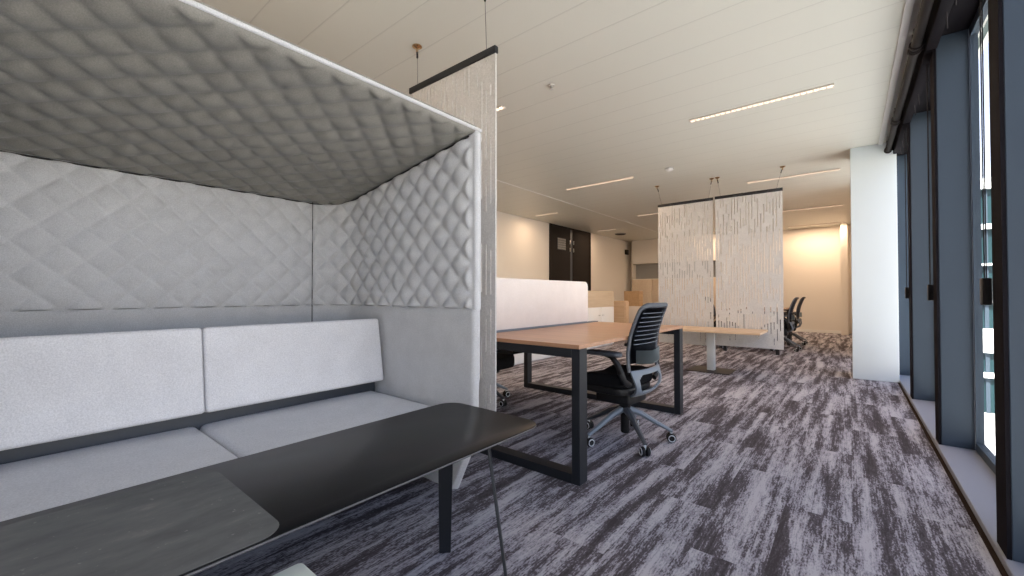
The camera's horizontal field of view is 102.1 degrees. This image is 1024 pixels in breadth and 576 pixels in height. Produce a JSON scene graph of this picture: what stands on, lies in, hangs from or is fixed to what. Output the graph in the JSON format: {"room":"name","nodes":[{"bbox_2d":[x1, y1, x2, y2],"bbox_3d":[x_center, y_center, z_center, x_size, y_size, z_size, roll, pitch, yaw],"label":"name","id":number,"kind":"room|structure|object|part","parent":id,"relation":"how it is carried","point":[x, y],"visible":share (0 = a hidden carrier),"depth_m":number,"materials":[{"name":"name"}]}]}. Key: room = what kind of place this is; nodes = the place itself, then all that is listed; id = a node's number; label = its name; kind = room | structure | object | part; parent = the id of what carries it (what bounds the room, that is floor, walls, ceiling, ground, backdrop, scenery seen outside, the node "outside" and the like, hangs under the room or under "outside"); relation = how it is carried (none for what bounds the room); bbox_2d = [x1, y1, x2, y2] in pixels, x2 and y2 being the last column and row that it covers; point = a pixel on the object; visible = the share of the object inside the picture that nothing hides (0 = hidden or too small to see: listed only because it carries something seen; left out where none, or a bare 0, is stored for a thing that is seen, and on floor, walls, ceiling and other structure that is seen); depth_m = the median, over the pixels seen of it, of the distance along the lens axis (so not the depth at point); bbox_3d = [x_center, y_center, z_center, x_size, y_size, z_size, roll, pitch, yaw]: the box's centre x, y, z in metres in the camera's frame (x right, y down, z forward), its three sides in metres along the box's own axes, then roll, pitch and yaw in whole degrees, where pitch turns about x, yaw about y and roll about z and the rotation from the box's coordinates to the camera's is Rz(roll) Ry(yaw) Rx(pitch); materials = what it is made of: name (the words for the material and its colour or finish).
{"room":"open-plan office","nodes":[
{"label":"open-plan office","id":0,"kind":"room"},
{"bbox_2d":[496,211,630,300],"bbox_3d":[-1.516,-0.266,7.370,0.120,2.766,17.700,-1,-1,39],"label":"wall","id":1,"kind":"structure","parent":0,"point":[522,243],"depth_m":9.98,"materials":[{"name":"white paint"}]},
{"bbox_2d":[549,223,590,290],"bbox_3d":[1.598,-0.213,11.057,0.045,2.766,2.090,-1,-1,39],"label":"door","id":2,"kind":"structure","parent":1,"relation":"in","point":[569,248],"depth_m":10.98,"materials":[{"name":"black wood"}]},
{"bbox_2d":[557,237,565,249],"bbox_3d":[1.279,-1.136,10.666,0.018,0.300,0.400,-1,-1,39],"label":"sign","id":3,"kind":"object","parent":2,"relation":"attached to","point":[561,241],"depth_m":10.65,"materials":[{"name":"grey paper"}]},
{"bbox_3d":[1.579,-0.193,11.059,0.012,2.706,0.130,-1,-1,39],"label":"post","id":4,"kind":"part","parent":2,"relation":"part of","materials":[{"name":"grey metal"}]},
{"bbox_2d":[198,0,987,242],"bbox_3d":[0.999,-1.729,5.340,6.570,0.100,17.700,-1,-1,39],"label":"ceiling","id":5,"kind":"structure","parent":0,"point":[629,77],"depth_m":3.40,"materials":[{"name":"white paint"}]},
{"bbox_2d":[409,0,497,410],"bbox_3d":[-0.426,-0.476,2.586,0.145,2.486,0.889,1,-1,-42],"label":"screen","id":6,"kind":"object","parent":5,"relation":"hanging from","point":[466,90],"visible":0.43,"depth_m":2.35,"materials":[{"name":"beige fabric"}]},
{"bbox_3d":[-0.385,-1.329,2.553,0.773,0.038,0.028,-1,-1,39],"label":"rail","id":7,"kind":"part","parent":6,"relation":"part of","materials":[{"name":"black metal"}]},
{"bbox_2d":[497,105,504,111],"bbox_3d":[-0.531,-1.688,4.239,1.162,0.014,0.056,-1,-1,39],"label":"recessed light","id":8,"kind":"object","parent":5,"relation":"in","point":[499,108],"visible":0.11,"depth_m":3.89,"materials":[{"name":"beige plastic"}]},
{"bbox_2d":[548,84,554,89],"bbox_3d":[0.331,-1.688,3.484,0.060,0.035,0.060,-1,-1,39],"label":"sprinkler","id":9,"kind":"object","parent":5,"relation":"attached to","point":[550,86],"visible":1,"depth_m":3.48,"materials":[{"name":"silver metal"}]},
{"bbox_2d":[566,176,633,189],"bbox_3d":[1.365,-1.654,6.564,1.162,0.014,0.056,-1,-1,39],"label":"recessed light","id":10,"kind":"object","parent":5,"relation":"in","point":[631,176],"visible":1,"depth_m":6.53,"materials":[{"name":"beige plastic"}]},
{"bbox_2d":[655,178,713,345],"bbox_3d":[2.617,-0.421,6.325,0.968,2.486,0.528,-1,-1,39],"label":"screen","id":11,"kind":"object","parent":5,"relation":"hanging from","point":[687,260],"visible":0.9,"depth_m":6.05,"materials":[{"name":"beige fabric"}]},
{"bbox_3d":[2.533,-1.253,6.083,0.778,0.038,0.028,-1,-1,39],"label":"rail","id":12,"kind":"part","parent":11,"relation":"part of","materials":[{"name":"black metal"}]},
{"bbox_2d":[715,166,784,349],"bbox_3d":[3.269,-0.440,5.767,0.913,2.466,0.548,-1,-1,39],"label":"screen","id":13,"kind":"object","parent":5,"relation":"hanging from","point":[756,233],"visible":0.99,"depth_m":5.51,"materials":[{"name":"beige fabric"}]},
{"bbox_3d":[3.149,-1.261,5.541,0.798,0.038,0.028,-1,-1,39],"label":"rail","id":14,"kind":"part","parent":13,"relation":"part of","materials":[{"name":"black metal"}]},
{"bbox_2d":[689,83,833,122],"bbox_3d":[2.251,-1.694,3.829,1.152,0.014,0.056,-1,-1,39],"label":"recessed light","id":15,"kind":"object","parent":5,"relation":"in","point":[828,86],"visible":1,"depth_m":3.77,"materials":[{"name":"beige plastic"}]},
{"bbox_2d":[747,168,839,183],"bbox_3d":[4.147,-1.660,6.153,1.152,0.014,0.056,-1,-1,39],"label":"recessed light","id":16,"kind":"object","parent":5,"relation":"in","point":[837,168],"visible":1,"depth_m":6.11,"materials":[{"name":"beige plastic"}]},
{"bbox_2d":[776,204,842,211],"bbox_3d":[6.043,-1.626,8.478,1.152,0.014,0.056,-1,-1,39],"label":"recessed light","id":17,"kind":"object","parent":5,"relation":"in","point":[840,204],"visible":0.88,"depth_m":8.39,"materials":[{"name":"beige plastic"}]},
{"bbox_2d":[788,222,843,226],"bbox_3d":[7.642,-1.598,10.438,1.152,0.014,0.056,-1,-1,39],"label":"recessed light","id":18,"kind":"object","parent":5,"relation":"in","point":[835,222],"visible":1,"depth_m":10.40,"materials":[{"name":"beige plastic"}]},
{"bbox_2d":[878,0,914,144],"bbox_3d":[0.997,-1.736,0.780,0.040,0.018,10.430,-1,-1,39],"label":"trim","id":19,"kind":"structure","parent":5,"relation":"attached to","point":[909,4],"depth_m":3.09,"materials":[{"name":"white paint"}]},
{"bbox_2d":[897,0,978,155],"bbox_3d":[1.777,-1.699,1.350,0.200,0.076,12.300,-1,-1,39],"label":"trim","id":20,"kind":"structure","parent":5,"relation":"attached to","point":[960,17],"depth_m":2.57,"materials":[{"name":"black metal"}]},
{"bbox_2d":[884,119,908,298],"bbox_3d":[4.011,-0.792,4.315,0.139,1.798,1.040,-1,-1,39],"label":"roller blind","id":21,"kind":"object","parent":20,"relation":"attached to","point":[898,131],"visible":0.84,"depth_m":4.14,"materials":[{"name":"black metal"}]},
{"bbox_3d":[4.058,-0.758,4.285,0.026,1.590,0.729,-1,-1,40],"label":"chain","id":22,"kind":"part","parent":21,"relation":"part of","materials":[{"name":"black metal"}]},
{"bbox_2d":[891,35,933,300],"bbox_3d":[3.196,-0.806,3.316,0.139,1.798,1.460,-1,-1,39],"label":"roller blind","id":23,"kind":"object","parent":20,"relation":"attached to","point":[917,67],"visible":0.84,"depth_m":3.07,"materials":[{"name":"black fabric"}]},
{"bbox_3d":[3.176,-0.774,3.204,0.026,1.590,0.939,-1,-1,40],"label":"chain","id":24,"kind":"part","parent":23,"relation":"part of","materials":[{"name":"black metal"}]},
{"bbox_2d":[908,0,992,304],"bbox_3d":[2.248,-0.823,2.153,0.139,1.798,1.460,-1,-1,39],"label":"roller blind","id":25,"kind":"object","parent":20,"relation":"attached to","point":[933,15],"visible":1,"depth_m":2.31,"materials":[{"name":"black fabric"}]},
{"bbox_3d":[2.228,-0.790,2.042,0.026,1.590,0.939,-1,-1,40],"label":"chain","id":26,"kind":"part","parent":25,"relation":"part of","materials":[{"name":"black metal"}]},
{"bbox_2d":[192,331,1001,575],"bbox_3d":[0.894,1.118,5.385,6.300,0.060,17.700,-1,-1,39],"label":"floor","id":27,"kind":"structure","parent":0,"point":[789,463],"depth_m":2.10,"materials":[{"name":"carpet"}]},
{"bbox_2d":[0,0,481,521],"bbox_3d":[-1.268,0.109,1.715,1.345,1.798,1.900,-1,-1,39],"label":"sofa","id":28,"kind":"object","parent":27,"relation":"on","point":[223,238],"visible":1,"depth_m":1.82,"materials":[{"name":"grey fabric"}]},
{"bbox_2d":[0,328,204,450],"bbox_3d":[-1.647,0.355,1.465,0.203,0.379,0.886,-1,-1,39],"label":"cushion","id":29,"kind":"object","parent":28,"relation":"on","point":[54,389],"depth_m":1.51,"materials":[{"name":"grey fabric"}]},
{"bbox_2d":[0,427,237,521],"bbox_3d":[-1.385,0.649,1.247,0.735,0.138,0.886,-1,-1,39],"label":"seat cushion","id":30,"kind":"object","parent":28,"relation":"on","point":[35,480],"depth_m":1.37,"materials":[{"name":"grey fabric"}]},
{"bbox_3d":[-1.788,0.225,2.023,0.027,1.568,1.620,-1,-1,39],"label":"quilted panel","id":31,"kind":"part","parent":28,"relation":"part of","materials":[{"name":"grey fabric"}]},
{"bbox_3d":[-1.401,0.650,1.823,0.037,0.212,1.770,-1,-1,39],"label":"rail","id":32,"kind":"part","parent":28,"relation":"part of","materials":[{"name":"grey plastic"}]},
{"bbox_2d":[201,318,382,411],"bbox_3d":[-1.093,0.365,2.145,0.203,0.379,0.860,-1,-1,39],"label":"cushion","id":33,"kind":"object","parent":28,"relation":"on","point":[243,366],"depth_m":2.01,"materials":[{"name":"grey fabric"}]},
{"bbox_2d":[200,391,429,457],"bbox_3d":[-0.831,0.659,1.926,0.735,0.138,0.860,-1,-1,39],"label":"seat cushion","id":34,"kind":"object","parent":28,"relation":"on","point":[248,431],"depth_m":1.87,"materials":[{"name":"grey fabric"}]},
{"bbox_3d":[-0.689,0.131,2.388,1.301,1.768,0.161,-1,-1,32],"label":"quilted panel","id":35,"kind":"part","parent":28,"relation":"part of","materials":[{"name":"grey fabric"}]},
{"bbox_2d":[0,403,535,575],"bbox_3d":[-0.802,0.745,0.692,0.538,0.551,2.377,-1,-1,39],"label":"table","id":36,"kind":"object","parent":27,"relation":"on","point":[189,523],"visible":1,"depth_m":0.93,"materials":[{"name":"black laminate"}]},
{"bbox_3d":[-0.246,0.761,1.547,0.055,0.542,0.162,0,-1,-8],"label":"leg","id":37,"kind":"part","parent":36,"relation":"part of","materials":[{"name":"black metal"}]},
{"bbox_3d":[-0.045,0.758,1.338,0.036,0.542,0.189,1,-1,-36],"label":"leg","id":38,"kind":"part","parent":36,"relation":"part of","materials":[{"name":"black metal"}]},
{"bbox_2d":[273,563,315,575],"bbox_3d":[-0.398,0.783,0.553,0.400,0.470,0.400,-1,-1,39],"label":"stool","id":39,"kind":"object","parent":27,"relation":"on","point":[299,569],"visible":1,"depth_m":0.81,"materials":[{"name":"white fabric"}]},
{"bbox_2d":[496,352,514,406],"bbox_3d":[-0.299,0.589,3.896,0.626,0.952,0.647,-1,-1,37],"label":"office chair","id":40,"kind":"object","parent":27,"relation":"on","point":[503,360],"visible":0.16,"depth_m":3.79,"materials":[{"name":"black plastic"}]},
{"bbox_3d":[-0.183,0.914,3.806,0.304,0.174,0.057,-1,-1,37],"label":"leg","id":41,"kind":"part","parent":40,"relation":"part of","materials":[{"name":"grey plastic"}]},
{"bbox_3d":[-0.176,0.917,3.999,0.304,0.173,0.056,1,-1,-34],"label":"leg","id":42,"kind":"part","parent":40,"relation":"part of","materials":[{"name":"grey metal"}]},
{"bbox_3d":[-0.247,0.660,3.861,0.415,0.157,0.470,-1,-1,37],"label":"seat","id":43,"kind":"part","parent":40,"relation":"part of","materials":[{"name":"black fabric"}]},
{"bbox_2d":[513,353,550,364],"bbox_3d":[0.114,0.721,6.294,0.468,0.760,1.115,-1,-1,39],"label":"storage cabinet","id":44,"kind":"object","parent":27,"relation":"on","point":[519,358],"visible":0.08,"depth_m":6.01,"materials":[{"name":"white laminate"}]},
{"bbox_3d":[0.098,0.708,5.948,0.020,0.736,0.552,-1,-1,39],"label":"door","id":45,"kind":"part","parent":44,"relation":"part of","materials":[{"name":"white laminate"}]},
{"bbox_3d":[0.450,0.715,6.380,0.020,0.736,0.552,-1,-1,39],"label":"door","id":46,"kind":"part","parent":44,"relation":"part of","materials":[{"name":"white laminate"}]},
{"bbox_2d":[480,321,682,485],"bbox_3d":[0.268,0.685,3.372,1.648,0.748,1.750,-1,-1,39],"label":"desk","id":47,"kind":"object","parent":27,"relation":"on","point":[573,340],"visible":0.66,"depth_m":2.47,"materials":[{"name":"light oak laminate"},{"name":"black metal"}]},
{"bbox_2d":[496,349,522,353],"bbox_3d":[0.268,0.420,3.376,0.320,0.078,1.200,-1,-1,39],"label":"cable tray","id":48,"kind":"object","parent":47,"relation":"on","point":[499,351],"depth_m":2.85,"materials":[{"name":"black metal"}]},
{"bbox_3d":[-0.257,0.691,2.729,1.648,0.718,0.080,-1,-1,39],"label":"loop frame","id":49,"kind":"part","parent":47,"relation":"part of","materials":[{"name":"black metal"}]},
{"bbox_2d":[496,278,587,330],"bbox_3d":[0.227,0.122,3.330,0.032,0.376,1.520,-1,-1,39],"label":"screen","id":50,"kind":"object","parent":47,"relation":"on","point":[520,303],"visible":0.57,"depth_m":3.29,"materials":[{"name":"beige fabric"}]},
{"bbox_3d":[0.227,0.307,3.327,0.032,0.007,1.480,-1,-1,39],"label":"rail","id":51,"kind":"part","parent":50,"relation":"part of","materials":[{"name":"grey metal"}]},
{"bbox_3d":[0.792,0.709,4.015,1.648,0.718,0.080,-1,-1,39],"label":"loop frame","id":52,"kind":"part","parent":47,"relation":"part of","materials":[{"name":"black metal"}]},
{"bbox_2d":[587,306,613,348],"bbox_3d":[1.533,0.747,8.034,0.468,0.760,1.115,-1,-1,39],"label":"storage cabinet","id":53,"kind":"object","parent":27,"relation":"on","point":[600,314],"visible":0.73,"depth_m":7.91,"materials":[{"name":"white laminate"}]},
{"bbox_3d":[1.516,0.733,7.688,0.020,0.736,0.552,-1,-1,39],"label":"door","id":54,"kind":"part","parent":53,"relation":"part of","materials":[{"name":"white laminate"}]},
{"bbox_2d":[588,291,613,307],"bbox_3d":[1.526,0.212,8.047,0.450,0.310,1.115,-1,-1,39],"label":"planter box","id":55,"kind":"object","parent":53,"relation":"on","point":[595,298],"visible":0.51,"depth_m":7.89,"materials":[{"name":"brown wood"}]},
{"bbox_3d":[1.869,0.740,8.120,0.020,0.736,0.552,-1,-1,39],"label":"door","id":56,"kind":"part","parent":53,"relation":"part of","materials":[{"name":"white laminate"}]},
{"bbox_2d":[613,301,628,340],"bbox_3d":[2.411,0.712,9.135,0.278,0.860,0.220,-1,-1,39],"label":"base cabinet","id":57,"kind":"object","parent":27,"relation":"on","point":[621,308],"visible":0.58,"depth_m":9.05,"materials":[{"name":"brown wood"}]},
{"bbox_3d":[2.512,0.711,9.053,0.018,0.800,0.180,-1,-1,39],"label":"door","id":58,"kind":"part","parent":57,"relation":"part of","materials":[{"name":"brown wood"}]},
{"bbox_2d":[587,302,675,456],"bbox_3d":[0.774,0.574,2.904,0.626,0.952,0.647,-1,-1,43],"label":"office chair","id":59,"kind":"object","parent":27,"relation":"on","point":[627,385],"visible":0.96,"depth_m":2.74,"materials":[{"name":"black plastic"}]},
{"bbox_3d":[0.668,0.902,2.995,0.304,0.174,0.057,-1,-1,43],"label":"leg","id":60,"kind":"part","parent":59,"relation":"part of","materials":[{"name":"grey plastic"}]},
{"bbox_3d":[0.635,0.900,2.816,0.304,0.173,0.056,0,-1,-23],"label":"leg","id":61,"kind":"part","parent":59,"relation":"part of","materials":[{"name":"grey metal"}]},
{"bbox_3d":[0.674,0.531,2.676,0.168,0.230,0.119,-1,-1,43],"label":"armrest","id":62,"kind":"part","parent":59,"relation":"part of","materials":[{"name":"black plastic"}]},
{"bbox_3d":[0.726,0.647,2.942,0.415,0.157,0.470,-1,-1,43],"label":"seat","id":63,"kind":"part","parent":59,"relation":"part of","materials":[{"name":"black fabric"}]},
{"bbox_3d":[0.809,0.898,2.724,0.254,0.174,0.216,-1,-1,43],"label":"leg","id":64,"kind":"part","parent":59,"relation":"part of","materials":[{"name":"grey plastic"}]},
{"bbox_3d":[0.928,0.319,2.757,0.148,0.447,0.442,-1,-1,43],"label":"frame","id":65,"kind":"part","parent":59,"relation":"part of","materials":[{"name":"grey plastic"}]},
{"bbox_3d":[0.943,0.900,2.850,0.269,0.174,0.194,-1,-1,43],"label":"leg","id":66,"kind":"part","parent":59,"relation":"part of","materials":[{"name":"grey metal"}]},
{"bbox_3d":[0.990,0.536,3.013,0.168,0.230,0.119,-1,-1,43],"label":"armrest","id":67,"kind":"part","parent":59,"relation":"part of","materials":[{"name":"black plastic"}]},
{"bbox_2d":[629,306,640,322],"bbox_3d":[2.942,0.795,9.991,0.398,0.720,0.220,-1,-1,39],"label":"storage cabinet","id":68,"kind":"object","parent":27,"relation":"on","point":[633,310],"visible":0.12,"depth_m":9.90,"materials":[{"name":"beige laminate"}]},
{"bbox_2d":[624,291,642,305],"bbox_3d":[2.935,0.255,10.004,0.380,0.360,0.220,-1,-1,39],"label":"planter box","id":69,"kind":"object","parent":68,"relation":"on","point":[635,298],"visible":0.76,"depth_m":9.90,"materials":[{"name":"brown wood"}]},
{"bbox_2d":[632,234,721,326],"bbox_3d":[5.109,-0.184,12.961,2.660,2.764,0.420,-1,-1,39],"label":"upper cabinet","id":70,"kind":"object","parent":27,"relation":"on","point":[644,252],"visible":0.34,"depth_m":13.28,"materials":[{"name":"white paint"}]},
{"bbox_3d":[4.212,0.424,13.426,0.650,1.400,0.020,-1,-1,39],"label":"cabinet door","id":71,"kind":"part","parent":70,"relation":"part of","materials":[{"name":"beige wood"}]},
{"bbox_3d":[4.723,0.418,13.009,0.650,1.400,0.020,-1,-1,39],"label":"cabinet door","id":72,"kind":"part","parent":70,"relation":"part of","materials":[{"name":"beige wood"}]},
{"bbox_3d":[5.234,0.412,12.592,0.650,1.400,0.020,-1,-1,39],"label":"cabinet door","id":73,"kind":"part","parent":70,"relation":"part of","materials":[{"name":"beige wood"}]},
{"bbox_3d":[5.746,0.406,12.175,0.650,1.400,0.020,-1,-1,39],"label":"cabinet door","id":74,"kind":"part","parent":70,"relation":"part of","materials":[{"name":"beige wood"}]},
{"bbox_2d":[702,297,737,347],"bbox_3d":[4.033,0.648,7.988,0.626,0.952,0.647,-1,-1,39],"label":"office chair","id":75,"kind":"object","parent":27,"relation":"on","point":[720,346],"visible":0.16,"depth_m":7.90,"materials":[{"name":"black plastic"}]},
{"bbox_2d":[683,326,767,374],"bbox_3d":[2.591,0.815,5.515,1.330,0.550,0.620,-1,-1,39],"label":"desk","id":76,"kind":"object","parent":27,"relation":"on","point":[711,367],"visible":0.93,"depth_m":5.43,"materials":[{"name":"brown wood"}]},
{"bbox_3d":[2.640,1.086,5.484,0.520,0.008,0.440,-1,-1,39],"label":"plate","id":77,"kind":"part","parent":76,"relation":"part of","materials":[{"name":"black plastic"}]},
{"bbox_2d":[723,307,789,354],"bbox_3d":[4.613,0.752,7.751,0.840,0.740,1.700,-1,-1,39],"label":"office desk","id":78,"kind":"object","parent":27,"relation":"on","point":[785,309],"visible":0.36,"depth_m":7.34,"materials":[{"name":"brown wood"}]},
{"bbox_3d":[4.407,0.752,6.873,0.050,0.715,0.080,-1,-1,39],"label":"leg","id":79,"kind":"part","parent":78,"relation":"part of","materials":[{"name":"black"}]},
{"bbox_3d":[5.431,0.770,8.129,0.050,0.715,0.080,-1,-1,39],"label":"leg","id":80,"kind":"part","parent":78,"relation":"part of","materials":[{"name":"black metal"}]},
{"bbox_2d":[761,297,801,351],"bbox_3d":[4.864,0.641,7.515,0.626,0.952,0.647,-1,-1,39],"label":"office chair","id":81,"kind":"object","parent":27,"relation":"on","point":[790,316],"visible":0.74,"depth_m":7.30,"materials":[{"name":"black plastic"}]},
{"bbox_3d":[4.813,0.714,7.550,0.415,0.157,0.470,-1,-1,39],"label":"seat","id":82,"kind":"part","parent":81,"relation":"part of","materials":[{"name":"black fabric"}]},
{"bbox_3d":[4.917,0.965,7.334,0.056,0.173,0.304,0,-1,-14],"label":"leg","id":83,"kind":"part","parent":81,"relation":"part of","materials":[{"name":"grey plastic"}]},
{"bbox_3d":[5.028,0.386,7.379,0.148,0.447,0.442,-1,-1,39],"label":"frame","id":84,"kind":"part","parent":81,"relation":"part of","materials":[{"name":"grey plastic"}]},
{"bbox_2d":[780,297,807,344],"bbox_3d":[5.646,0.655,8.451,0.626,0.952,0.647,-1,-1,39],"label":"office chair","id":85,"kind":"object","parent":27,"relation":"on","point":[798,314],"visible":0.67,"depth_m":8.24,"materials":[{"name":"black plastic"}]},
{"bbox_3d":[5.687,0.979,8.267,0.056,0.173,0.304,0,-1,-9],"label":"leg","id":86,"kind":"part","parent":85,"relation":"part of","materials":[{"name":"grey plastic"}]},
{"bbox_3d":[5.811,0.400,8.315,0.148,0.447,0.442,-1,-1,39],"label":"frame","id":87,"kind":"part","parent":85,"relation":"part of","materials":[{"name":"grey plastic"}]},
{"bbox_2d":[850,142,899,382],"bbox_3d":[4.396,-0.300,5.039,0.410,2.766,0.500,-1,-1,39],"label":"column","id":88,"kind":"object","parent":27,"relation":"on","point":[873,172],"visible":0.89,"depth_m":4.84,"materials":[{"name":"white paint"}]},
{"bbox_2d":[898,382,1008,575],"bbox_3d":[1.095,1.017,0.660,0.017,0.006,10.430,-1,-1,39],"label":"trim","id":89,"kind":"structure","parent":27,"relation":"on","point":[983,536],"depth_m":1.98,"materials":[{"name":"dark brown wood"}]},
{"bbox_2d":[900,375,1023,575],"bbox_3d":[1.766,1.022,1.320,0.190,0.055,12.300,-1,-1,39],"label":"window sill","id":90,"kind":"structure","parent":27,"relation":"on","point":[976,481],"depth_m":2.20,"materials":[{"name":"grey"}]},
{"bbox_2d":[897,154,909,375],"bbox_3d":[4.770,-0.285,5.031,0.160,2.665,0.140,-1,-1,39],"label":"trim","id":91,"kind":"structure","parent":90,"relation":"on","point":[904,338],"depth_m":4.99,"materials":[{"name":"grey paint"}]},
{"bbox_2d":[907,110,934,401],"bbox_3d":[3.822,-0.301,3.869,0.160,2.665,0.140,-1,-1,39],"label":"window mullion","id":92,"kind":"structure","parent":90,"relation":"on","point":[921,310],"depth_m":3.82,"materials":[{"name":"grey paint"}]},
{"bbox_2d":[930,29,975,449],"bbox_3d":[2.874,-0.318,2.706,0.160,2.665,0.140,-1,-1,39],"label":"window mullion","id":93,"kind":"structure","parent":90,"relation":"on","point":[949,62],"depth_m":2.65,"materials":[{"name":"grey paint"}]},
{"bbox_2d":[969,68,975,444],"bbox_3d":[3.421,-0.306,3.222,0.035,2.655,1.370,-1,-1,39],"label":"window","id":94,"kind":"structure","parent":90,"relation":"on","point":[969,68],"depth_m":2.69,"materials":[{"name":"grey paint"}]},
{"bbox_2d":[969,0,995,474],"bbox_3d":[2.473,-0.323,2.060,0.035,2.655,1.370,-1,-1,39],"label":"window","id":95,"kind":"structure","parent":90,"relation":"on","point":[982,450],"depth_m":2.57,"materials":[{"name":"grey paint"}]},
{"bbox_2d":[988,0,1023,562],"bbox_3d":[1.926,-0.335,1.544,0.160,2.665,0.140,-1,-1,39],"label":"window","id":96,"kind":"structure","parent":90,"relation":"on","point":[1005,17],"depth_m":1.53,"materials":[{"name":"grey paint"}]},
{"bbox_2d":[631,225,851,333],"bbox_3d":[6.606,-0.198,12.115,6.470,2.766,0.120,-1,-1,39],"label":"wall","id":97,"kind":"structure","parent":0,"point":[811,256],"depth_m":10.95,"materials":[{"name":"white paint"}]},
{"bbox_2d":[497,180,656,231],"bbox_3d":[-0.253,-1.661,6.360,0.030,0.006,17.500,-1,-1,39],"label":"trim","id":98,"kind":"structure","parent":97,"relation":"attached to","point":[497,180],"depth_m":7.92,"materials":[{"name":"white paint"}]},
{"bbox_2d":[738,326,840,333],"bbox_3d":[6.576,1.149,12.034,4.700,0.070,0.012,-1,-1,39],"label":"baseboard","id":99,"kind":"structure","parent":97,"relation":"attached to","point":[797,330],"depth_m":10.86,"materials":[{"name":"white paint"}]},
{"bbox_2d":[840,223,848,334],"bbox_3d":[8.329,-0.223,10.374,0.140,2.766,0.400,-1,-1,39],"label":"trim","id":100,"kind":"structure","parent":97,"relation":"attached to","point":[843,226],"depth_m":10.22,"materials":[{"name":"white paint"}]},
{"label":"outside","id":101,"kind":"structure","parent":0,"visible":0},
{"bbox_2d":[984,412,994,434],"bbox_3d":[39.359,5.112,0.086,59.200,0.200,90.000,-1,-1,39],"label":"ground","id":102,"kind":"structure","parent":101,"point":[989,418],"depth_m":16.27,"materials":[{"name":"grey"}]},
{"bbox_2d":[980,177,994,412],"bbox_3d":[27.928,0.329,18.577,16.400,9.900,12.100,-1,-1,39],"label":"office building","id":103,"kind":"structure","parent":102,"relation":"on","point":[988,343],"depth_m":17.45,"materials":[{"name":"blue glass"}]},
{"bbox_3d":[7.335,-0.256,8.088,0.290,2.766,5.200,-1,-1,39],"label":"wall","id":104,"kind":"structure","parent":0,"visible":0},
{"bbox_2d":[975,426,994,454],"bbox_3d":[2.124,1.034,1.478,0.115,0.095,13.000,-1,-1,39],"label":"trim","id":105,"kind":"structure","parent":104,"relation":"attached to","point":[989,436],"depth_m":2.73,"materials":[{"name":"white"}]},
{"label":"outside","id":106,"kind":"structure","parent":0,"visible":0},
{"bbox_2d":[978,20,987,59],"bbox_3d":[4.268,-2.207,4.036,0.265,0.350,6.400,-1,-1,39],"label":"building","id":107,"kind":"structure","parent":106,"point":[985,29],"depth_m":3.41,"materials":[{"name":"grey"}]}
]}

